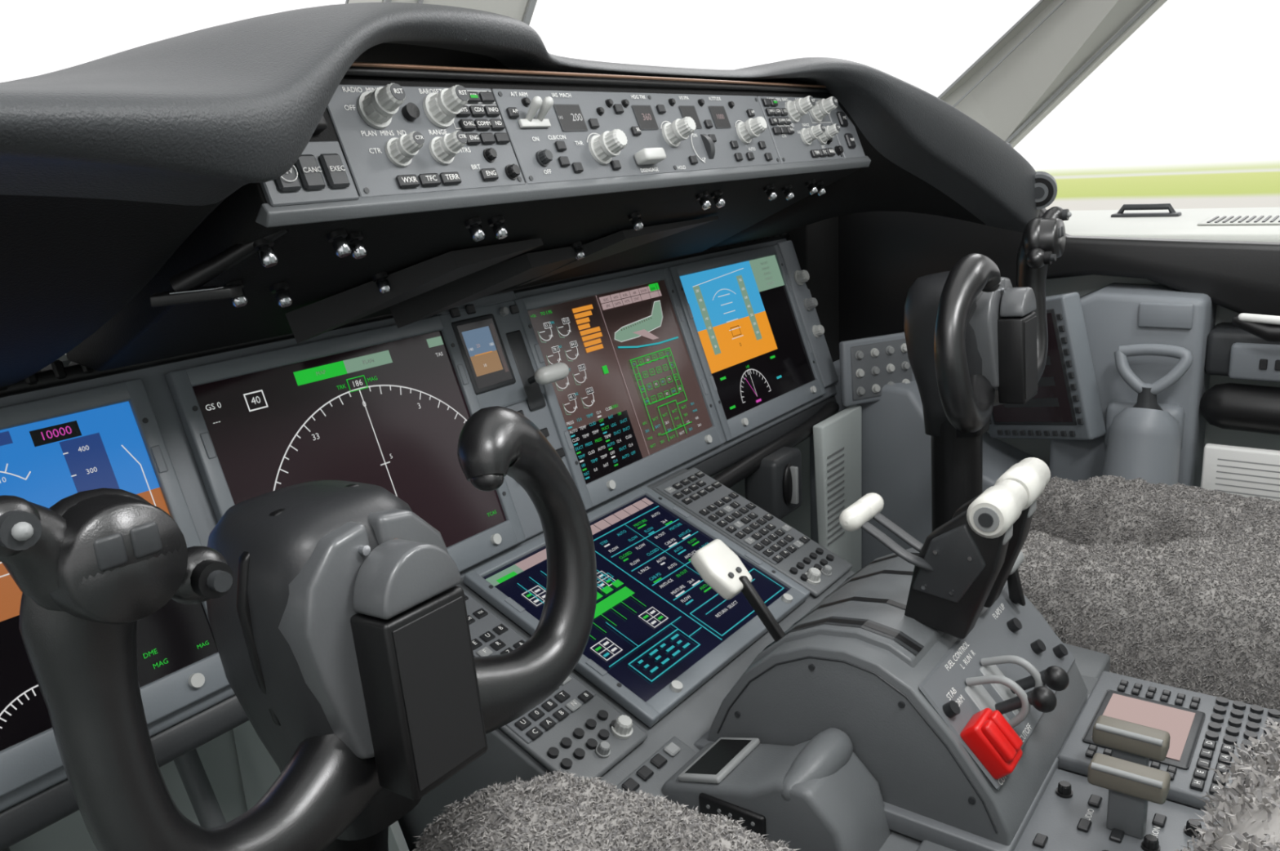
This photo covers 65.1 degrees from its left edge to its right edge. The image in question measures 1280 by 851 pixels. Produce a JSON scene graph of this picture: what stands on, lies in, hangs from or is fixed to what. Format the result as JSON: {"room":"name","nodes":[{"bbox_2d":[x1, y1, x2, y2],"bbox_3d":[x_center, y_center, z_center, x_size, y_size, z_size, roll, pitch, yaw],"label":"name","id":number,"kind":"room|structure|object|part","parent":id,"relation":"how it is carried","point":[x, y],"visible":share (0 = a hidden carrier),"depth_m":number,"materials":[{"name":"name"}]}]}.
{"room":"control cabin","nodes":[
{"label":"control cabin","id":0,"kind":"room"},
{"bbox_2d":[8,354,781,850],"bbox_3d":[-0.303,0.378,1.440,0.040,1.120,2.600,8,18,35],"label":"wall","id":1,"kind":"structure","parent":0,"point":[218,756],"depth_m":1.13,"materials":[{"name":"grey plastic"}]},
{"bbox_2d":[345,0,537,25],"bbox_3d":[-0.116,-0.642,0.937,0.379,0.501,0.192,8,18,35],"label":"pillar","id":2,"kind":"structure","parent":0,"point":[522,11],"depth_m":1.07,"materials":[{"name":"grey"}]},
{"bbox_2d":[781,274,1279,537],"bbox_3d":[1.025,0.243,1.751,1.800,1.070,0.060,8,18,35],"label":"wall","id":3,"kind":"structure","parent":0,"point":[799,518],"depth_m":1.75,"materials":[{"name":"grey plastic"}]},
{"bbox_2d":[786,208,1279,568],"bbox_3d":[0.848,0.120,1.611,1.350,1.099,0.264,8,18,35],"label":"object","id":4,"kind":"structure","parent":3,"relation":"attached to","point":[862,268],"depth_m":1.67,"materials":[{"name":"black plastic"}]},
{"bbox_3d":[0.428,-0.101,1.782,0.160,0.115,0.032,-10,16,-23],"label":"audio panel","id":5,"kind":"part","parent":4,"relation":"part of","materials":[{"name":"grey plastic"}]},
{"bbox_3d":[0.832,-0.224,1.525,1.350,0.389,0.170,8,18,35],"label":"wall trim","id":6,"kind":"part","parent":4,"relation":"part of","materials":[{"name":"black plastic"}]},
{"bbox_2d":[1102,343,1193,486],"bbox_3d":[0.768,0.013,1.530,0.111,0.268,0.132,8,18,35],"label":"steering tiller","id":7,"kind":"object","parent":4,"relation":"attached to","point":[1144,439],"visible":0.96,"depth_m":1.51,"materials":[{"name":"grey plastic"}]},
{"bbox_3d":[0.775,-0.067,1.524,0.110,0.112,0.048,8,18,35],"label":"handle","id":8,"kind":"part","parent":7,"relation":"part of","materials":[{"name":"grey plastic"}]},
{"bbox_2d":[1200,382,1279,435],"bbox_3d":[1.016,-0.014,1.484,0.331,0.077,0.072,8,18,35],"label":"armrest","id":9,"kind":"object","parent":4,"relation":"attached to","point":[1228,406],"visible":1,"depth_m":1.52,"materials":[{"name":"black plastic"}]},
{"bbox_2d":[1200,443,1279,501],"bbox_3d":[0.974,0.104,1.507,0.230,0.130,0.020,8,18,35],"label":"air vent","id":10,"kind":"object","parent":4,"relation":"attached to","point":[1246,472],"visible":0.66,"depth_m":1.53,"materials":[{"name":"white plastic"}]},
{"bbox_2d":[1231,312,1279,342],"bbox_3d":[0.991,-0.134,1.413,0.273,0.042,0.029,8,18,35],"label":"lever","id":11,"kind":"object","parent":4,"relation":"attached to","point":[1267,327],"visible":1,"depth_m":1.46,"materials":[{"name":"black plastic"}]},
{"bbox_2d":[1062,207,1279,242],"bbox_3d":[1.284,-0.324,1.646,1.380,0.048,0.585,8,18,35],"label":"window sill","id":12,"kind":"structure","parent":3,"relation":"attached to","point":[1247,224],"depth_m":1.74,"materials":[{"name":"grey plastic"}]},
{"bbox_2d":[1111,203,1182,217],"bbox_3d":[0.989,-0.419,1.959,0.120,0.027,0.040,8,18,35],"label":"handle","id":13,"kind":"object","parent":12,"relation":"on","point":[1168,206],"visible":0.91,"depth_m":1.95,"materials":[{"name":"grey plastic"}]},
{"bbox_2d":[937,0,1167,147],"bbox_3d":[0.732,-0.657,1.622,0.179,0.646,1.128,-8,16,-17],"label":"pillar","id":14,"kind":"structure","parent":0,"point":[1056,45],"depth_m":1.77,"materials":[{"name":"grey metal"}]},
{"bbox_3d":[0.442,1.036,1.082,1.800,0.050,2.600,8,18,35],"label":"floor","id":15,"kind":"structure","parent":0,"visible":0},
{"bbox_2d":[0,405,597,850],"bbox_3d":[-0.182,0.404,0.711,0.192,0.884,0.405,8,18,35],"label":"yoke","id":16,"kind":"object","parent":15,"relation":"on","point":[338,616],"visible":1,"depth_m":0.58,"materials":[{"name":"black plastic"}]},
{"bbox_2d":[232,404,861,850],"bbox_3d":[0.026,0.481,1.527,0.405,0.820,1.090,8,18,35],"label":"panel","id":17,"kind":"object","parent":15,"relation":"on","point":[837,438],"visible":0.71,"depth_m":1.72,"materials":[{"name":"grey plastic"}]},
{"bbox_2d":[1,747,226,850],"bbox_3d":[-0.225,0.419,1.394,0.131,0.355,1.260,8,18,35],"label":"rudder pedals","id":18,"kind":"object","parent":17,"relation":"attached to","point":[197,784],"visible":0.02,"depth_m":1.08,"materials":[{"name":"grey plastic"}]},
{"bbox_2d":[397,466,1279,850],"bbox_3d":[0.420,0.592,0.960,1.290,0.871,0.570,8,18,35],"label":"pedestal","id":19,"kind":"object","parent":15,"relation":"on","point":[849,659],"depth_m":0.91,"materials":[{"name":"grey plastic"}]},
{"bbox_2d":[0,231,838,850],"bbox_3d":[-0.198,0.013,1.183,0.147,0.345,1.700,8,18,35],"label":"panel","id":20,"kind":"object","parent":19,"relation":"attached to","point":[490,334],"visible":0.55,"depth_m":1.15,"materials":[{"name":"black plastic"}]},
{"bbox_2d":[0,377,229,795],"bbox_3d":[-0.489,0.131,0.748,0.102,0.263,0.337,8,18,35],"label":"display","id":21,"kind":"object","parent":20,"relation":"attached to","point":[53,449],"visible":0.6,"depth_m":0.82,"materials":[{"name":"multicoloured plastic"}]},
{"bbox_2d":[164,313,525,572],"bbox_3d":[-0.277,0.044,1.028,0.102,0.263,0.337,8,18,35],"label":"display","id":22,"kind":"object","parent":20,"relation":"attached to","point":[388,407],"visible":0.73,"depth_m":1.03,"materials":[{"name":"black glass"}]},
{"bbox_2d":[0,2,1039,386],"bbox_3d":[-0.375,-0.248,1.047,1.045,0.267,1.908,8,18,35],"label":"shield","id":23,"kind":"object","parent":20,"relation":"attached to","point":[108,165],"visible":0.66,"depth_m":0.61,"materials":[{"name":"plastic"}]},
{"bbox_2d":[66,62,871,371],"bbox_3d":[-0.098,-0.240,1.062,0.338,0.224,0.980,8,18,35],"label":"control panel","id":24,"kind":"object","parent":23,"relation":"attached to","point":[415,195],"visible":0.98,"depth_m":0.86,"materials":[{"name":"black"}]},
{"bbox_2d":[1006,142,1057,209],"bbox_3d":[0.553,-0.366,1.473,0.115,0.098,0.035,1,15,16],"label":"air vent","id":25,"kind":"object","parent":23,"relation":"attached to","point":[1046,185],"visible":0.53,"depth_m":1.46,"materials":[{"name":"black plastic"}]},
{"bbox_2d":[513,267,725,510],"bbox_3d":[-0.015,-0.064,1.375,0.102,0.263,0.337,8,18,35],"label":"display","id":26,"kind":"object","parent":20,"relation":"attached to","point":[634,404],"visible":0.97,"depth_m":1.36,"materials":[{"name":"black glass"}]},
{"bbox_2d":[668,244,826,441],"bbox_3d":[0.184,-0.146,1.639,0.102,0.263,0.337,8,18,35],"label":"display","id":27,"kind":"object","parent":20,"relation":"attached to","point":[742,314],"visible":1,"depth_m":1.62,"materials":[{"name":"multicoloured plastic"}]},
{"bbox_2d":[744,446,801,519],"bbox_3d":[0.219,0.091,1.583,0.078,0.100,0.090,8,18,35],"label":"pedal adjustment crank","id":28,"kind":"object","parent":20,"relation":"attached to","point":[775,486],"visible":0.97,"depth_m":1.55,"materials":[{"name":"grey plastic"}]},
{"bbox_2d":[712,400,839,488],"bbox_3d":[0.214,0.035,1.602,0.028,0.046,0.486,7,18,34],"label":"rail","id":29,"kind":"object","parent":20,"relation":"attached to","point":[737,472],"visible":0.63,"depth_m":1.59,"materials":[{"name":"black plastic"}]},
{"bbox_2d":[462,485,810,726],"bbox_3d":[0.008,0.185,1.145,0.244,0.110,0.333,8,18,35],"label":"display","id":30,"kind":"object","parent":19,"relation":"attached to","point":[660,632],"visible":0.83,"depth_m":1.11,"materials":[{"name":"black glass"}]},
{"bbox_2d":[690,538,786,641],"bbox_3d":[0.099,0.161,0.940,0.099,0.090,0.048,8,18,35],"label":"lever","id":31,"kind":"object","parent":19,"relation":"attached to","point":[717,565],"visible":0.91,"depth_m":0.93,"materials":[{"name":"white plastic"}]},
{"bbox_3d":[0.077,0.136,0.948,0.048,0.045,0.048,8,18,35],"label":"handle","id":32,"kind":"part","parent":31,"relation":"part of","materials":[{"name":"white plastic"}]},
{"bbox_2d":[662,727,891,850],"bbox_3d":[0.116,0.310,0.873,0.188,0.095,0.092,8,18,35],"label":"control device","id":33,"kind":"object","parent":19,"relation":"attached to","point":[816,793],"visible":0.85,"depth_m":0.84,"materials":[{"name":"grey plastic"}]},
{"bbox_2d":[838,457,1050,639],"bbox_3d":[0.277,0.106,0.911,0.146,0.140,0.150,8,18,35],"label":"lever","id":34,"kind":"object","parent":19,"relation":"on","point":[965,564],"visible":1,"depth_m":0.87,"materials":[{"name":"black plastic"}]},
{"bbox_3d":[0.222,0.102,0.883,0.088,0.058,0.045,8,18,35],"label":"reverse lever","id":35,"kind":"part","parent":34,"relation":"part of","materials":[{"name":"grey plastic"}]},
{"bbox_3d":[0.236,0.096,0.902,0.087,0.057,0.042,8,18,35],"label":"reverse lever","id":36,"kind":"part","parent":34,"relation":"part of","materials":[{"name":"grey plastic"}]},
{"bbox_3d":[0.280,0.116,0.871,0.094,0.140,0.069,8,18,35],"label":"lever","id":37,"kind":"part","parent":34,"relation":"part of","materials":[{"name":"black plastic"}]},
{"bbox_3d":[0.322,0.099,0.927,0.094,0.140,0.069,8,18,35],"label":"lever","id":38,"kind":"part","parent":34,"relation":"part of","materials":[{"name":"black plastic"}]},
{"bbox_3d":[0.288,0.259,0.821,0.043,0.046,0.038,8,18,35],"label":"stabilizer cutout guard","id":39,"kind":"part","parent":19,"relation":"part of","materials":[{"name":"red plastic"}]},
{"bbox_3d":[0.332,0.224,0.913,0.068,0.074,0.250,8,18,35],"label":"aft panel plate","id":40,"kind":"part","parent":19,"relation":"part of","materials":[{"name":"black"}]},
{"bbox_2d":[1007,551,1025,605],"bbox_3d":[0.365,0.150,0.978,0.022,0.050,0.044,8,18,35],"label":"lever","id":41,"kind":"object","parent":19,"relation":"on","point":[1014,583],"visible":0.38,"depth_m":0.97,"materials":[{"name":"black plastic"}]},
{"bbox_3d":[0.361,0.133,0.976,0.016,0.016,0.044,8,18,35],"label":"handle","id":42,"kind":"part","parent":41,"relation":"part of","materials":[{"name":"grey plastic"}]},
{"bbox_2d":[964,654,1069,728],"bbox_3d":[0.326,0.232,0.865,0.073,0.054,0.066,8,18,35],"label":"switch","id":43,"kind":"object","parent":19,"relation":"attached to","point":[1015,700],"visible":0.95,"depth_m":0.86,"materials":[{"name":"grey metal"}]},
{"bbox_2d":[1087,715,1170,838],"bbox_3d":[0.412,0.296,0.847,0.068,0.061,0.089,8,18,35],"label":"lever","id":44,"kind":"object","parent":19,"relation":"on","point":[1128,777],"visible":1,"depth_m":0.82,"materials":[{"name":"grey plastic"}]},
{"bbox_3d":[0.398,0.304,0.820,0.058,0.061,0.027,8,18,35],"label":"handle","id":45,"kind":"part","parent":44,"relation":"part of","materials":[{"name":"grey plastic"}]},
{"bbox_3d":[0.426,0.288,0.874,0.058,0.061,0.027,8,18,35],"label":"handle","id":46,"kind":"part","parent":44,"relation":"part of","materials":[{"name":"grey plastic"}]},
{"bbox_2d":[412,713,1279,850],"bbox_3d":[0.055,0.617,0.531,0.657,1.085,0.430,8,18,35],"label":"seat","id":47,"kind":"object","parent":15,"relation":"on","point":[557,811],"visible":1,"depth_m":0.63,"materials":[{"name":"grey fabric"}]},
{"bbox_2d":[412,768,799,850],"bbox_3d":[-0.006,0.347,0.493,0.544,0.142,0.424,8,18,35],"label":"cushion","id":48,"kind":"object","parent":47,"relation":"on","point":[557,811],"depth_m":0.64,"materials":[{"name":"grey fabric"}]},
{"bbox_2d":[903,206,1071,531],"bbox_3d":[0.468,0.151,1.431,0.167,0.880,0.405,8,18,35],"label":"yoke","id":49,"kind":"object","parent":15,"relation":"on","point":[976,342],"visible":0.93,"depth_m":1.30,"materials":[{"name":"black plastic"}]},
{"bbox_2d":[1017,474,1279,710],"bbox_3d":[0.793,0.215,1.246,0.716,1.410,0.455,8,18,35],"label":"seat","id":50,"kind":"object","parent":15,"relation":"on","point":[1178,584],"visible":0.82,"depth_m":1.19,"materials":[{"name":"grey fabric"}]},
{"label":"outside","id":51,"kind":"structure","parent":0,"visible":0},
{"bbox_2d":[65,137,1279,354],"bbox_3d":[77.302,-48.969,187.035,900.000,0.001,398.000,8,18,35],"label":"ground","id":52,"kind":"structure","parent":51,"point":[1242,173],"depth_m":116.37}
]}

